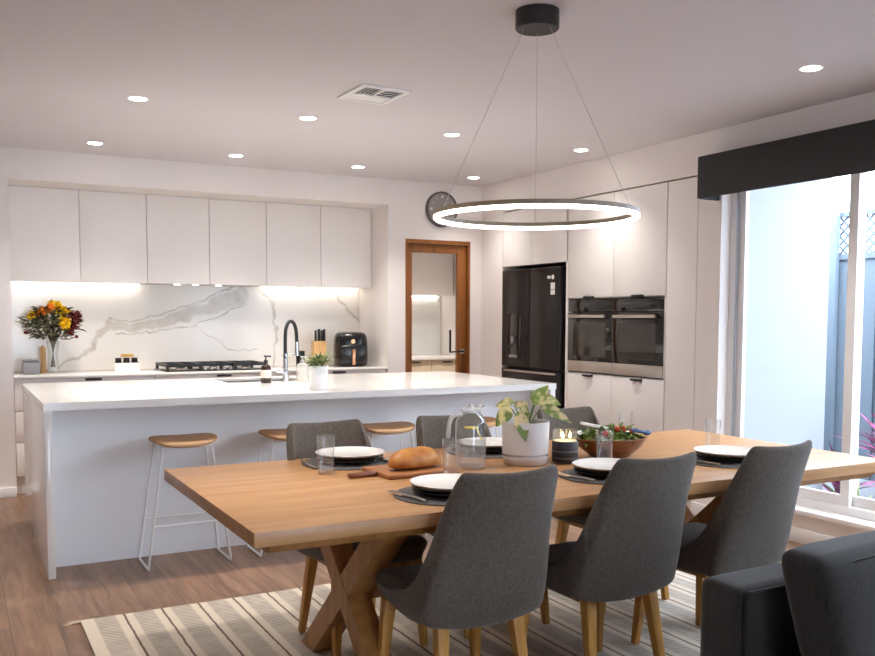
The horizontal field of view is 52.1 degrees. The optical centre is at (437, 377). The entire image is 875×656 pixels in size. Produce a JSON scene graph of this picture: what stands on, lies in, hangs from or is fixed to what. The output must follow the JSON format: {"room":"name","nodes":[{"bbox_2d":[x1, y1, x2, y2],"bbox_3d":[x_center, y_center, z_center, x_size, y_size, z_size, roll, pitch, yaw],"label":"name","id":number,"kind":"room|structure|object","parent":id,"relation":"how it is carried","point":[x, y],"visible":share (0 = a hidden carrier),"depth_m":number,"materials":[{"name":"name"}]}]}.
{"room":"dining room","nodes":[
{"label":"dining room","id":0,"kind":"room"},
{"bbox_2d":[0,146,481,487],"bbox_3d":[-3.054,-0.435,7.232,7.542,2.618,0.790,-2,4,-28],"label":"wall","id":1,"kind":"structure","parent":0,"point":[398,213],"depth_m":7.68,"materials":[{"name":"white paint"}]},
{"bbox_2d":[0,487,16,497],"bbox_3d":[-4.686,0.918,5.978,3.401,0.075,0.015,-2,4,-28],"label":"baseboard","id":2,"kind":"structure","parent":1,"relation":"attached to","point":[12,491],"depth_m":6.75,"materials":[{"name":"white wood"}]},
{"bbox_2d":[8,185,146,283],"bbox_3d":[-2.968,-1.154,7.373,1.053,0.739,0.300,-2,4,-28],"label":"upper cabinet","id":3,"kind":"object","parent":1,"relation":"attached to","point":[57,235],"visible":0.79,"depth_m":7.24,"materials":[{"name":"white laminate"}]},
{"bbox_2d":[11,281,138,284],"bbox_3d":[-3.013,-0.788,7.482,1.007,0.014,0.024,-2,4,-28],"label":"strip light","id":4,"kind":"object","parent":3,"relation":"attached to","point":[11,281],"visible":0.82,"depth_m":7.46,"materials":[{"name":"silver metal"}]},
{"bbox_2d":[11,283,358,371],"bbox_3d":[-2.142,-0.459,8.047,3.115,0.742,0.011,-2,4,-28],"label":"backsplash","id":5,"kind":"structure","parent":1,"relation":"attached to","point":[152,323],"depth_m":7.96,"materials":[{"name":"stone"}]},
{"bbox_2d":[143,194,266,286],"bbox_3d":[-2.051,-1.181,7.870,1.031,0.747,0.300,-2,4,-28],"label":"upper cabinet","id":6,"kind":"object","parent":1,"relation":"attached to","point":[191,241],"visible":0.99,"depth_m":7.73,"materials":[{"name":"white laminate"}]},
{"bbox_2d":[145,283,259,286],"bbox_3d":[-2.054,-0.817,7.899,0.973,0.006,0.250,-2,4,-28],"label":"hood","id":7,"kind":"object","parent":6,"relation":"attached to","point":[197,284],"depth_m":7.81,"materials":[{"name":"silver metal"}]},
{"bbox_2d":[266,202,370,287],"bbox_3d":[-1.148,-1.215,8.359,1.019,0.739,0.300,-2,4,-28],"label":"upper cabinet","id":8,"kind":"object","parent":1,"relation":"attached to","point":[307,245],"visible":0.98,"depth_m":8.22,"materials":[{"name":"white laminate"}]},
{"bbox_2d":[261,286,358,288],"bbox_3d":[-1.195,-0.849,8.467,0.970,0.014,0.024,-2,4,-28],"label":"strip light","id":9,"kind":"object","parent":8,"relation":"attached to","point":[261,286],"visible":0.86,"depth_m":8.45,"materials":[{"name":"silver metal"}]},
{"bbox_2d":[262,287,346,288],"bbox_3d":[-1.195,-0.845,8.467,0.960,0.006,0.020,-2,4,-28],"label":"diffuser","id":10,"kind":"object","parent":9,"relation":"attached to","point":[262,287],"depth_m":8.48,"materials":[{"name":"white plastic"}]},
{"bbox_2d":[405,239,469,373],"bbox_3d":[-0.018,-0.247,8.505,0.692,2.090,0.158,-2,4,-28],"label":"door","id":11,"kind":"structure","parent":1,"relation":"in","point":[461,249],"depth_m":8.55,"materials":[{"name":"brown wood"}]},
{"bbox_2d":[425,191,457,226],"bbox_3d":[0.041,-1.570,8.368,0.330,0.330,0.036,-2,4,-28],"label":"wall clock","id":12,"kind":"object","parent":1,"relation":"attached to","point":[436,200],"visible":0.68,"depth_m":8.34,"materials":[{"name":"grey metal"}]},
{"bbox_2d":[0,493,802,655],"bbox_3d":[-0.244,1.199,3.256,8.600,0.100,14.200,-2,4,-28],"label":"floor","id":13,"kind":"structure","parent":0,"point":[35,609],"depth_m":4.59,"materials":[{"name":"brown wood"}]},
{"bbox_2d":[14,375,153,493],"bbox_3d":[-2.898,0.424,7.317,1.033,0.893,0.643,-2,4,-28],"label":"base cabinet","id":14,"kind":"object","parent":13,"relation":"on","point":[18,392],"visible":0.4,"depth_m":6.84,"materials":[{"name":"white laminate"}]},
{"bbox_2d":[14,364,386,378],"bbox_3d":[-1.984,-0.060,7.780,3.113,0.017,0.655,-2,4,-28],"label":"benchtop","id":15,"kind":"object","parent":14,"relation":"on","point":[143,372],"visible":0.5,"depth_m":7.36,"materials":[{"name":"white stone"}]},
{"bbox_2d":[22,360,39,374],"bbox_3d":[-3.213,-0.082,7.073,0.124,0.113,0.100,-2,4,-28],"label":"canister","id":16,"kind":"object","parent":15,"relation":"on","point":[29,367],"visible":1,"depth_m":7.03,"materials":[{"name":"grey ceramic"}]},
{"bbox_2d":[40,345,46,372],"bbox_3d":[-3.183,-0.150,7.222,0.056,0.230,0.056,-2,4,-28],"label":"pepper mill","id":17,"kind":"object","parent":15,"relation":"on","point":[43,369],"visible":0.98,"depth_m":7.21,"materials":[{"name":"brown wood"}]},
{"bbox_2d":[113,362,139,371],"bbox_3d":[-2.591,-0.086,7.457,0.200,0.075,0.100,-2,4,-28],"label":"caddy","id":18,"kind":"object","parent":15,"relation":"on","point":[117,367],"visible":1,"depth_m":7.41,"materials":[{"name":"white ceramic"}]},
{"bbox_2d":[121,354,133,361],"bbox_3d":[-2.621,-0.128,7.563,0.104,0.143,0.104,-2,4,-28],"label":"tin","id":19,"kind":"object","parent":15,"relation":"on","point":[129,356],"visible":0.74,"depth_m":7.52,"materials":[{"name":"white ceramic"}]},
{"bbox_2d":[154,360,263,371],"bbox_3d":[-1.967,-0.101,7.795,0.880,0.062,0.480,-2,4,-28],"label":"gas cooktop","id":20,"kind":"object","parent":15,"relation":"on","point":[192,366],"visible":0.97,"depth_m":7.68,"materials":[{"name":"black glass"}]},
{"bbox_2d":[296,351,304,366],"bbox_3d":[-1.272,-0.175,8.305,0.084,0.147,0.084,-2,4,-28],"label":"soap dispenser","id":21,"kind":"object","parent":15,"relation":"on","point":[299,363],"visible":0.72,"depth_m":8.27,"materials":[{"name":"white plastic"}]},
{"bbox_2d":[311,329,326,365],"bbox_3d":[-1.115,-0.282,8.417,0.120,0.347,0.140,-1,4,-18],"label":"knife block","id":22,"kind":"object","parent":15,"relation":"on","point":[317,346],"visible":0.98,"depth_m":8.36,"materials":[{"name":"brown wood"}]},
{"bbox_2d":[333,332,367,365],"bbox_3d":[-0.811,-0.267,8.396,0.314,0.319,0.362,-1,4,-14],"label":"air fryer","id":23,"kind":"object","parent":15,"relation":"on","point":[349,348],"visible":0.99,"depth_m":8.27,"materials":[{"name":"black plastic"}]},
{"bbox_3d":[-3.092,-0.165,7.202,0.100,0.262,0.100,-2,4,-28],"label":"flower vase","id":24,"kind":"object","parent":15,"relation":"on","visible":0},
{"bbox_2d":[16,299,86,366],"bbox_3d":[-3.093,-0.357,7.191,0.497,0.548,0.427,0,4,-7],"label":"flower bouquet","id":25,"kind":"object","parent":24,"relation":"in","point":[68,325],"visible":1,"depth_m":7.11,"materials":[{"name":"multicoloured plant"}]},
{"bbox_2d":[139,433,231,570],"bbox_3d":[-1.415,0.675,5.001,0.457,0.706,0.300,-2,4,-28],"label":"bar stool","id":26,"kind":"object","parent":13,"relation":"on","point":[196,439],"visible":0.93,"depth_m":4.95,"materials":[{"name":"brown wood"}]},
{"bbox_2d":[154,372,276,379],"bbox_3d":[-1.988,0.394,7.810,1.038,0.893,0.643,-2,4,-28],"label":"base cabinet","id":27,"kind":"object","parent":13,"relation":"on","point":[224,375],"visible":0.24,"depth_m":7.49,"materials":[{"name":"white laminate"}]},
{"bbox_2d":[247,428,286,556],"bbox_3d":[-0.870,0.657,5.296,0.457,0.706,0.300,-2,4,-28],"label":"bar stool","id":28,"kind":"object","parent":13,"relation":"on","point":[279,435],"visible":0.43,"depth_m":5.16,"materials":[{"name":"white"}]},
{"bbox_2d":[22,371,555,579],"bbox_3d":[-0.977,0.499,6.061,3.220,0.920,1.558,-2,4,-28],"label":"kitchen island","id":29,"kind":"object","parent":13,"relation":"on","point":[88,446],"visible":0.66,"depth_m":5.17,"materials":[{"name":"white stone"}]},
{"bbox_2d":[222,379,295,382],"bbox_3d":[-1.271,0.144,6.389,0.560,0.225,0.400,-2,4,-28],"label":"sink","id":30,"kind":"object","parent":29,"relation":"in","point":[271,379],"visible":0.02,"depth_m":6.54,"materials":[{"name":"silver metal"}]},
{"bbox_2d":[260,355,270,382],"bbox_3d":[-1.163,-0.056,6.069,0.073,0.187,0.073,-2,4,-28],"label":"soap bottle","id":31,"kind":"object","parent":29,"relation":"on","point":[265,372],"visible":1,"depth_m":6.04,"materials":[{"name":"black glass"}]},
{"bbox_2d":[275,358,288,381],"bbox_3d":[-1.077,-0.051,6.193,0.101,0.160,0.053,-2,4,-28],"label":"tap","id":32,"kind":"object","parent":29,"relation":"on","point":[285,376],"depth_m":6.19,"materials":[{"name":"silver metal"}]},
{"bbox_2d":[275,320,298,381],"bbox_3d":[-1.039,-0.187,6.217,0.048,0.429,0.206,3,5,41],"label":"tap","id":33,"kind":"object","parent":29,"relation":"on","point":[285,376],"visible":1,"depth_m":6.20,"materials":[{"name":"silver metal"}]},
{"bbox_2d":[302,349,336,389],"bbox_3d":[-0.740,-0.054,5.534,0.229,0.256,0.228,-3,5,-39],"label":"potted plant","id":34,"kind":"object","parent":29,"relation":"on","point":[318,374],"visible":1,"depth_m":5.49,"materials":[{"name":"green plant"}]},
{"bbox_2d":[277,369,385,375],"bbox_3d":[-1.076,0.364,8.304,1.038,0.893,0.643,-2,4,-28],"label":"base cabinet","id":35,"kind":"object","parent":13,"relation":"on","point":[296,373],"visible":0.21,"depth_m":8.06,"materials":[{"name":"white laminate"}]},
{"bbox_2d":[63,570,700,655],"bbox_3d":[0.448,1.107,3.834,3.586,0.012,2.265,-2,4,-28],"label":"rug","id":36,"kind":"object","parent":13,"relation":"on","point":[264,624],"visible":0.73,"depth_m":3.88,"materials":[{"name":"beige fabric"}]},
{"bbox_2d":[286,419,427,655],"bbox_3d":[-0.365,0.657,3.801,0.469,0.895,0.616,-2,4,-31],"label":"dining chair","id":37,"kind":"object","parent":36,"relation":"on","point":[301,438],"visible":0.31,"depth_m":3.85,"materials":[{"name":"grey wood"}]},
{"bbox_2d":[375,465,557,655],"bbox_3d":[0.096,0.711,3.017,0.469,0.895,0.616,-2,4,-28],"label":"dining chair","id":38,"kind":"object","parent":36,"relation":"on","point":[485,563],"visible":1,"depth_m":2.81,"materials":[{"name":"grey fabric"}]},
{"bbox_2d":[416,413,549,638],"bbox_3d":[0.181,0.639,4.097,0.469,0.895,0.616,-2,4,-27],"label":"dining chair","id":39,"kind":"object","parent":36,"relation":"on","point":[432,431],"visible":0.12,"depth_m":4.28,"materials":[{"name":"grey fabric"}]},
{"bbox_2d":[164,429,874,655],"bbox_3d":[0.432,0.735,3.773,2.832,0.743,1.219,-2,4,-28],"label":"dining table","id":40,"kind":"object","parent":36,"relation":"on","point":[281,505],"visible":0.58,"depth_m":3.25,"materials":[{"name":"brown wood"}]},
{"bbox_2d":[301,457,387,469],"bbox_3d":[-0.382,0.358,3.774,0.380,0.004,0.380,-2,4,-28],"label":"placemat","id":41,"kind":"object","parent":40,"relation":"on","point":[322,465],"visible":0.45,"depth_m":3.68,"materials":[{"name":"fabric"}]},
{"bbox_2d":[316,455,382,464],"bbox_3d":[-0.369,0.344,3.780,0.282,0.023,0.282,-2,4,-28],"label":"plate","id":42,"kind":"object","parent":41,"relation":"on","point":[380,457],"visible":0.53,"depth_m":3.67,"materials":[{"name":"black ceramic"}]},
{"bbox_2d":[317,454,382,460],"bbox_3d":[-0.369,0.333,3.779,0.279,0.024,0.279,-2,4,-28],"label":"plate","id":43,"kind":"object","parent":42,"relation":"on","point":[322,457],"visible":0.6,"depth_m":3.66,"materials":[{"name":"black"}]},
{"bbox_2d":[316,446,384,457],"bbox_3d":[-0.369,0.324,3.778,0.291,0.024,0.291,-2,4,-28],"label":"plate","id":44,"kind":"object","parent":43,"relation":"on","point":[347,451],"visible":0.94,"depth_m":3.83,"materials":[{"name":"white ceramic"}]},
{"bbox_2d":[347,463,461,479],"bbox_3d":[-0.152,0.368,3.529,0.440,0.018,0.240,-2,4,-31],"label":"chopping board","id":45,"kind":"object","parent":40,"relation":"on","point":[384,471],"visible":0.88,"depth_m":3.47,"materials":[{"name":"brown wood"}]},
{"bbox_2d":[388,446,440,468],"bbox_3d":[-0.091,0.316,3.542,0.250,0.082,0.112,-3,5,-40],"label":"bread loaf","id":46,"kind":"object","parent":45,"relation":"on","point":[420,456],"visible":1,"depth_m":3.49,"materials":[{"name":"brown food"}]},
{"bbox_2d":[393,486,447,505],"bbox_3d":[0.036,0.404,3.098,0.380,0.004,0.380,-2,4,-28],"label":"placemat","id":47,"kind":"object","parent":40,"relation":"on","point":[432,501],"visible":0.3,"depth_m":3.01,"materials":[{"name":"fabric"}]},
{"bbox_2d":[388,490,426,502],"bbox_3d":[-0.101,0.401,3.023,0.027,0.013,0.210,-3,5,-36],"label":"fork","id":48,"kind":"object","parent":47,"relation":"on","point":[395,492],"visible":1,"depth_m":3.03,"materials":[{"name":"silver metal"}]},
{"bbox_2d":[411,486,449,497],"bbox_3d":[0.050,0.390,3.104,0.282,0.023,0.282,-2,4,-28],"label":"plate","id":49,"kind":"object","parent":47,"relation":"on","point":[412,487],"visible":0.18,"depth_m":2.99,"materials":[{"name":"black ceramic"}]},
{"bbox_2d":[412,484,450,494],"bbox_3d":[0.050,0.379,3.103,0.279,0.024,0.279,-2,4,-28],"label":"plate","id":50,"kind":"object","parent":49,"relation":"on","point":[419,488],"visible":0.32,"depth_m":2.99,"materials":[{"name":"black ceramic"}]},
{"bbox_2d":[410,473,461,490],"bbox_3d":[0.050,0.370,3.103,0.291,0.024,0.291,-2,4,-28],"label":"plate","id":51,"kind":"object","parent":50,"relation":"on","point":[442,482],"visible":0.57,"depth_m":3.15,"materials":[{"name":"white ceramic"}]},
{"bbox_2d":[446,447,502,457],"bbox_3d":[0.229,0.339,4.093,0.380,0.004,0.380,-2,4,-28],"label":"placemat","id":52,"kind":"object","parent":40,"relation":"on","point":[459,450],"visible":0.41,"depth_m":3.99,"materials":[{"name":"fabric"}]},
{"bbox_2d":[460,445,501,452],"bbox_3d":[0.242,0.324,4.099,0.282,0.023,0.282,-2,4,-28],"label":"plate","id":53,"kind":"object","parent":52,"relation":"on","point":[461,446],"visible":0.35,"depth_m":3.98,"materials":[{"name":"black ceramic"}]},
{"bbox_2d":[460,443,501,449],"bbox_3d":[0.242,0.313,4.099,0.279,0.024,0.279,-2,4,-28],"label":"plate","id":54,"kind":"object","parent":53,"relation":"on","point":[465,446],"visible":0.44,"depth_m":3.98,"materials":[{"name":"black ceramic"}]},
{"bbox_2d":[459,437,501,447],"bbox_3d":[0.242,0.304,4.098,0.291,0.024,0.291,-2,4,-28],"label":"plate","id":55,"kind":"object","parent":54,"relation":"on","point":[492,442],"visible":0.59,"depth_m":4.17,"materials":[{"name":"white ceramic"}]},
{"bbox_2d":[495,385,570,466],"bbox_3d":[0.385,0.197,3.775,0.263,0.330,0.243,-2,4,-28],"label":"potted plant","id":56,"kind":"object","parent":40,"relation":"on","point":[525,439],"visible":1,"depth_m":3.71,"materials":[{"name":"beige plant"}]},
{"bbox_2d":[552,432,577,462],"bbox_3d":[0.541,0.291,3.798,0.111,0.140,0.111,-2,4,-28],"label":"candle jar","id":57,"kind":"object","parent":40,"relation":"on","point":[563,450],"visible":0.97,"depth_m":3.75,"materials":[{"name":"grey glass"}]},
{"bbox_2d":[558,468,605,484],"bbox_3d":[0.657,0.381,3.474,0.380,0.004,0.380,-2,4,-28],"label":"placemat","id":58,"kind":"object","parent":40,"relation":"on","point":[600,481],"visible":0.24,"depth_m":3.40,"materials":[{"name":"fabric"}]},
{"bbox_2d":[558,472,595,482],"bbox_3d":[0.520,0.377,3.399,0.027,0.013,0.210,-3,5,-36],"label":"fork","id":59,"kind":"object","parent":58,"relation":"on","point":[559,473],"visible":0.79,"depth_m":3.38,"materials":[{"name":"silver metal"}]},
{"bbox_2d":[573,467,607,477],"bbox_3d":[0.670,0.367,3.480,0.282,0.023,0.282,-2,4,-28],"label":"plate","id":60,"kind":"object","parent":58,"relation":"on","point":[574,468],"visible":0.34,"depth_m":3.38,"materials":[{"name":"black ceramic"}]},
{"bbox_2d":[574,466,609,474],"bbox_3d":[0.670,0.355,3.479,0.279,0.024,0.279,-2,4,-28],"label":"plate","id":61,"kind":"object","parent":60,"relation":"on","point":[578,468],"visible":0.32,"depth_m":3.38,"materials":[{"name":"black ceramic"}]},
{"bbox_2d":[572,458,621,471],"bbox_3d":[0.670,0.346,3.478,0.291,0.024,0.291,-2,4,-28],"label":"plate","id":62,"kind":"object","parent":61,"relation":"on","point":[595,464],"visible":0.58,"depth_m":3.55,"materials":[{"name":"white ceramic"}]},
{"bbox_2d":[575,435,645,457],"bbox_3d":[0.764,0.308,3.954,0.332,0.087,0.228,-1,4,-16],"label":"salad bowl","id":63,"kind":"object","parent":40,"relation":"on","point":[620,449],"visible":0.84,"depth_m":3.87,"materials":[{"name":"brown wood"}]},
{"bbox_2d":[573,422,645,447],"bbox_3d":[0.767,0.251,3.951,0.352,0.100,0.233,-1,4,-16],"label":"salad greens","id":64,"kind":"object","parent":63,"relation":"in","point":[586,434],"visible":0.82,"depth_m":3.90,"materials":[{"name":"green plant"}]},
{"bbox_2d":[580,421,611,433],"bbox_3d":[0.712,0.222,3.926,0.176,0.059,0.045,-1,4,-14],"label":"server","id":65,"kind":"object","parent":64,"relation":"on","point":[581,422],"visible":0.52,"depth_m":3.90,"materials":[{"name":"white ceramic"}]},
{"bbox_2d":[621,428,650,435],"bbox_3d":[0.874,0.241,3.975,0.158,0.037,0.048,-1,4,-17],"label":"server","id":66,"kind":"object","parent":64,"relation":"on","point":[645,432],"visible":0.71,"depth_m":3.96,"materials":[{"name":"blue"}]},
{"bbox_2d":[696,456,740,467],"bbox_3d":[1.240,0.358,3.846,0.380,0.004,0.380,-2,4,-28],"label":"placemat","id":67,"kind":"object","parent":40,"relation":"on","point":[723,464],"visible":0.17,"depth_m":3.73,"materials":[{"name":"fabric"}]},
{"bbox_2d":[695,452,742,462],"bbox_3d":[1.253,0.344,3.852,0.282,0.023,0.282,-2,4,-28],"label":"plate","id":68,"kind":"object","parent":67,"relation":"on","point":[698,455],"visible":0.3,"depth_m":3.74,"materials":[{"name":"black ceramic"}]},
{"bbox_2d":[695,451,744,459],"bbox_3d":[1.253,0.332,3.851,0.279,0.024,0.279,-2,4,-28],"label":"plate","id":69,"kind":"object","parent":68,"relation":"on","point":[701,454],"visible":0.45,"depth_m":3.74,"materials":[{"name":"black ceramic"}]},
{"bbox_2d":[694,445,751,456],"bbox_3d":[1.253,0.323,3.851,0.291,0.024,0.291,-2,4,-28],"label":"plate","id":70,"kind":"object","parent":69,"relation":"on","point":[717,450],"visible":0.68,"depth_m":3.92,"materials":[{"name":"white ceramic"}]},
{"bbox_2d":[537,406,668,612],"bbox_3d":[0.794,0.619,4.429,0.469,0.895,0.616,-2,4,-30],"label":"dining chair","id":71,"kind":"object","parent":36,"relation":"on","point":[587,414],"visible":0.14,"depth_m":4.57,"materials":[{"name":"grey fabric"}]},
{"bbox_2d":[513,452,696,655],"bbox_3d":[0.616,0.693,3.298,0.469,0.895,0.616,-2,4,-29],"label":"dining chair","id":72,"kind":"object","parent":36,"relation":"on","point":[628,545],"visible":0.87,"depth_m":3.09,"materials":[{"name":"grey fabric"}]},
{"bbox_2d":[631,440,811,644],"bbox_3d":[1.142,0.675,3.595,0.469,0.895,0.616,-2,5,-33],"label":"dining chair","id":73,"kind":"object","parent":36,"relation":"on","point":[750,527],"visible":0.75,"depth_m":3.37,"materials":[{"name":"grey fabric"}]},
{"bbox_2d":[363,421,426,535],"bbox_3d":[-0.325,0.639,5.591,0.457,0.706,0.300,-2,4,-28],"label":"bar stool","id":74,"kind":"object","parent":13,"relation":"on","point":[400,427],"visible":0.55,"depth_m":5.50,"materials":[{"name":"white"}]},
{"bbox_2d":[412,359,454,371],"bbox_3d":[-0.577,0.221,10.637,1.700,0.870,0.600,-2,4,-28],"label":"pantry cabinet","id":75,"kind":"object","parent":13,"relation":"on","point":[417,365],"visible":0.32,"depth_m":10.58,"materials":[{"name":"beige laminate"}]},
{"bbox_2d":[412,354,454,359],"bbox_3d":[-0.569,-0.233,10.605,1.710,0.040,0.610,-2,4,-28],"label":"benchtop","id":76,"kind":"object","parent":75,"relation":"on","point":[415,356],"visible":0.24,"depth_m":10.60,"materials":[{"name":"white stone"}]},
{"bbox_2d":[484,417,497,436],"bbox_3d":[0.220,0.621,5.886,0.457,0.706,0.300,-2,4,-28],"label":"bar stool","id":77,"kind":"object","parent":13,"relation":"on","point":[491,421],"visible":0.12,"depth_m":5.84,"materials":[{"name":"white"}]},
{"bbox_2d":[502,266,565,408],"bbox_3d":[1.141,-0.072,8.111,0.808,1.800,0.910,-2,4,-28],"label":"refrigerator","id":78,"kind":"object","parent":13,"relation":"on","point":[534,299],"visible":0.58,"depth_m":7.82,"materials":[{"name":"black metal"}]},
{"bbox_2d":[565,261,568,407],"bbox_3d":[1.455,-0.061,7.699,0.869,1.834,0.018,-2,4,-28],"label":"end panel","id":79,"kind":"object","parent":13,"relation":"on","point":[567,298],"visible":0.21,"depth_m":7.47,"materials":[{"name":"white laminate"}]},
{"bbox_2d":[566,182,668,432],"bbox_3d":[1.739,-0.275,7.162,0.908,2.335,1.165,-2,4,-28],"label":"tall cabinet","id":80,"kind":"object","parent":13,"relation":"on","point":[627,260],"visible":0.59,"depth_m":6.83,"materials":[{"name":"white laminate"}]},
{"bbox_2d":[567,298,615,373],"bbox_3d":[1.438,-0.343,7.316,0.590,0.589,0.563,-2,4,-28],"label":"wall oven","id":81,"kind":"object","parent":80,"relation":"in","point":[589,320],"visible":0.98,"depth_m":7.18,"materials":[{"name":"black glass"}]},
{"bbox_2d":[611,297,664,378],"bbox_3d":[1.709,-0.309,6.819,0.590,0.589,0.568,-2,4,-28],"label":"wall oven","id":82,"kind":"object","parent":80,"relation":"in","point":[637,323],"visible":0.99,"depth_m":6.67,"materials":[{"name":"black glass"}]},
{"bbox_2d":[664,177,698,510],"bbox_3d":[2.099,-0.232,6.521,0.888,2.335,0.293,-2,4,-28],"label":"tall cabinet","id":83,"kind":"object","parent":13,"relation":"on","point":[683,203],"visible":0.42,"depth_m":6.29,"materials":[{"name":"white laminate"}]},
{"bbox_2d":[700,530,874,655],"bbox_3d":[1.941,0.810,2.669,2.235,0.767,0.962,-2,4,-28],"label":"sofa","id":84,"kind":"object","parent":13,"relation":"on","point":[819,600],"visible":1,"depth_m":2.36,"materials":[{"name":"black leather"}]},
{"bbox_2d":[781,530,874,655],"bbox_3d":[1.421,0.602,2.550,1.060,0.338,0.266,-2,4,-28],"label":"cushion","id":85,"kind":"object","parent":84,"relation":"on","point":[828,603],"depth_m":2.29,"materials":[{"name":"grey fabric"}]},
{"bbox_2d":[0,0,874,186],"bbox_3d":[-0.308,-1.533,3.006,8.710,0.150,14.450,-2,4,-28],"label":"ceiling","id":86,"kind":"structure","parent":0,"point":[219,79],"depth_m":4.68,"materials":[{"name":"white paint"}]},
{"bbox_2d":[127,96,148,101],"bbox_3d":[-1.723,-1.602,5.148,0.120,0.005,0.120,-2,4,-28],"label":"recessed light","id":87,"kind":"object","parent":86,"relation":"in","point":[132,98],"visible":1,"depth_m":5.14,"materials":[{"name":"white"}]},
{"bbox_2d":[298,116,317,120],"bbox_3d":[-0.816,-1.632,5.639,0.120,0.005,0.120,-2,4,-28],"label":"recessed light","id":88,"kind":"object","parent":86,"relation":"in","point":[305,118],"visible":1,"depth_m":5.63,"materials":[{"name":"white"}]},
{"bbox_2d":[337,84,410,104],"bbox_3d":[-0.360,-1.587,5.024,0.300,0.012,0.340,-2,4,-30],"label":"ceiling vent","id":89,"kind":"object","parent":86,"relation":"in","point":[366,93],"visible":1,"depth_m":5.01,"materials":[{"name":"white plastic"}]},
{"bbox_2d":[433,3,639,229],"bbox_3d":[0.408,-1.077,3.693,0.850,0.848,0.850,-2,4,-28],"label":"ring pendant light","id":90,"kind":"object","parent":86,"relation":"hanging from","point":[539,19],"visible":1,"depth_m":3.59,"materials":[{"name":"black metal"}]},
{"bbox_2d":[433,204,639,229],"bbox_3d":[0.407,-0.661,3.720,0.848,0.015,0.848,-2,4,-28],"label":"diffuser","id":91,"kind":"object","parent":90,"relation":"attached to","point":[633,212],"depth_m":3.83,"materials":[{"name":"white plastic"}]},
{"bbox_2d":[798,65,823,71],"bbox_3d":[1.872,-1.548,4.484,0.120,0.005,0.120,-2,4,-28],"label":"recessed light","id":92,"kind":"object","parent":86,"relation":"in","point":[809,68],"visible":1,"depth_m":4.48,"materials":[{"name":"white"}]},
{"bbox_2d":[441,91,874,537],"bbox_3d":[3.043,-0.266,4.944,1.048,2.618,14.200,-2,4,-28],"label":"wall","id":93,"kind":"structure","parent":0,"point":[674,160],"depth_m":6.13,"materials":[{"name":"white paint"}]},
{"bbox_2d":[503,208,568,267],"bbox_3d":[1.228,-1.256,8.066,0.888,0.500,0.978,-2,4,-28],"label":"upper cabinet","id":94,"kind":"object","parent":93,"relation":"attached to","point":[521,248],"visible":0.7,"depth_m":7.84,"materials":[{"name":"white laminate"}]},
{"bbox_2d":[691,502,835,544],"bbox_3d":[2.935,1.056,4.108,0.015,0.090,4.880,-2,4,-28],"label":"baseboard","id":95,"kind":"structure","parent":93,"relation":"attached to","point":[797,535],"depth_m":5.43,"materials":[{"name":"white paint"}]},
{"bbox_2d":[697,119,874,200],"bbox_3d":[2.812,-1.182,4.022,0.182,0.273,4.312,-2,4,-28],"label":"pelmet","id":96,"kind":"object","parent":93,"relation":"in","point":[845,150],"depth_m":5.22,"materials":[{"name":"black fabric"}]},
{"bbox_2d":[726,172,874,521],"bbox_3d":[2.979,-0.190,4.241,0.094,2.160,4.120,-2,4,-28],"label":"window","id":97,"kind":"structure","parent":93,"relation":"in","point":[847,502],"depth_m":5.29,"materials":[{"name":"white metal"}]},
{"bbox_2d":[794,504,874,530],"bbox_3d":[2.895,0.895,4.270,0.138,0.030,4.120,-2,4,-28],"label":"window sill","id":98,"kind":"structure","parent":93,"relation":"attached to","point":[846,520],"depth_m":5.24,"materials":[{"name":"white paint"}]},
{"bbox_2d":[744,178,831,489],"bbox_3d":[1.092,-0.549,8.742,0.875,2.868,5.645,-2,4,-28],"label":"wall","id":99,"kind":"structure","parent":0,"point":[789,246],"depth_m":6.27,"materials":[{"name":"grey"}]},
{"bbox_3d":[-0.192,-0.597,9.793,1.820,2.618,2.570,-2,4,-28],"label":"wall","id":100,"kind":"structure","parent":0,"visible":0},
{"bbox_2d":[412,296,440,354],"bbox_3d":[-0.715,-0.635,10.849,1.710,0.730,0.013,-2,4,-28],"label":"backsplash","id":101,"kind":"structure","parent":100,"relation":"attached to","point":[426,311],"depth_m":11.15,"materials":[{"name":"stone"}]},
{"bbox_2d":[412,252,452,295],"bbox_3d":[-0.521,-1.242,10.716,1.440,0.500,0.340,-2,4,-28],"label":"wall cabinet","id":102,"kind":"object","parent":100,"relation":"attached to","point":[432,273],"visible":0.27,"depth_m":10.77,"materials":[{"name":"white laminate"}]},
{"label":"outside","id":103,"kind":"structure","parent":0,"visible":0},
{"bbox_2d":[822,479,874,498],"bbox_3d":[6.792,0.998,7.183,9.280,0.100,22.000,-2,4,-28],"label":"ground","id":104,"kind":"structure","parent":103,"point":[864,492],"depth_m":7.39,"materials":[{"name":"grey concrete"}]},
{"bbox_2d":[822,439,874,493],"bbox_3d":[2.914,0.714,6.664,0.688,0.521,0.732,-2,4,-28],"label":"plant","id":105,"kind":"object","parent":104,"relation":"on","point":[836,484],"visible":0.31,"depth_m":6.59,"materials":[{"name":"purple plant"}]},
{"bbox_2d":[823,208,874,480],"bbox_3d":[5.115,-0.115,5.232,0.120,2.370,16.326,-2,4,-28],"label":"fence","id":106,"kind":"object","parent":104,"relation":"on","point":[838,262],"visible":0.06,"depth_m":7.97,"materials":[{"name":"blue metal"}]},
{"bbox_2d":[826,411,874,457],"bbox_3d":[3.539,0.547,6.789,0.974,0.838,0.988,-2,4,-28],"label":"plant","id":107,"kind":"object","parent":104,"relation":"on","point":[869,422],"visible":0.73,"depth_m":6.85,"materials":[{"name":"pink plant"}]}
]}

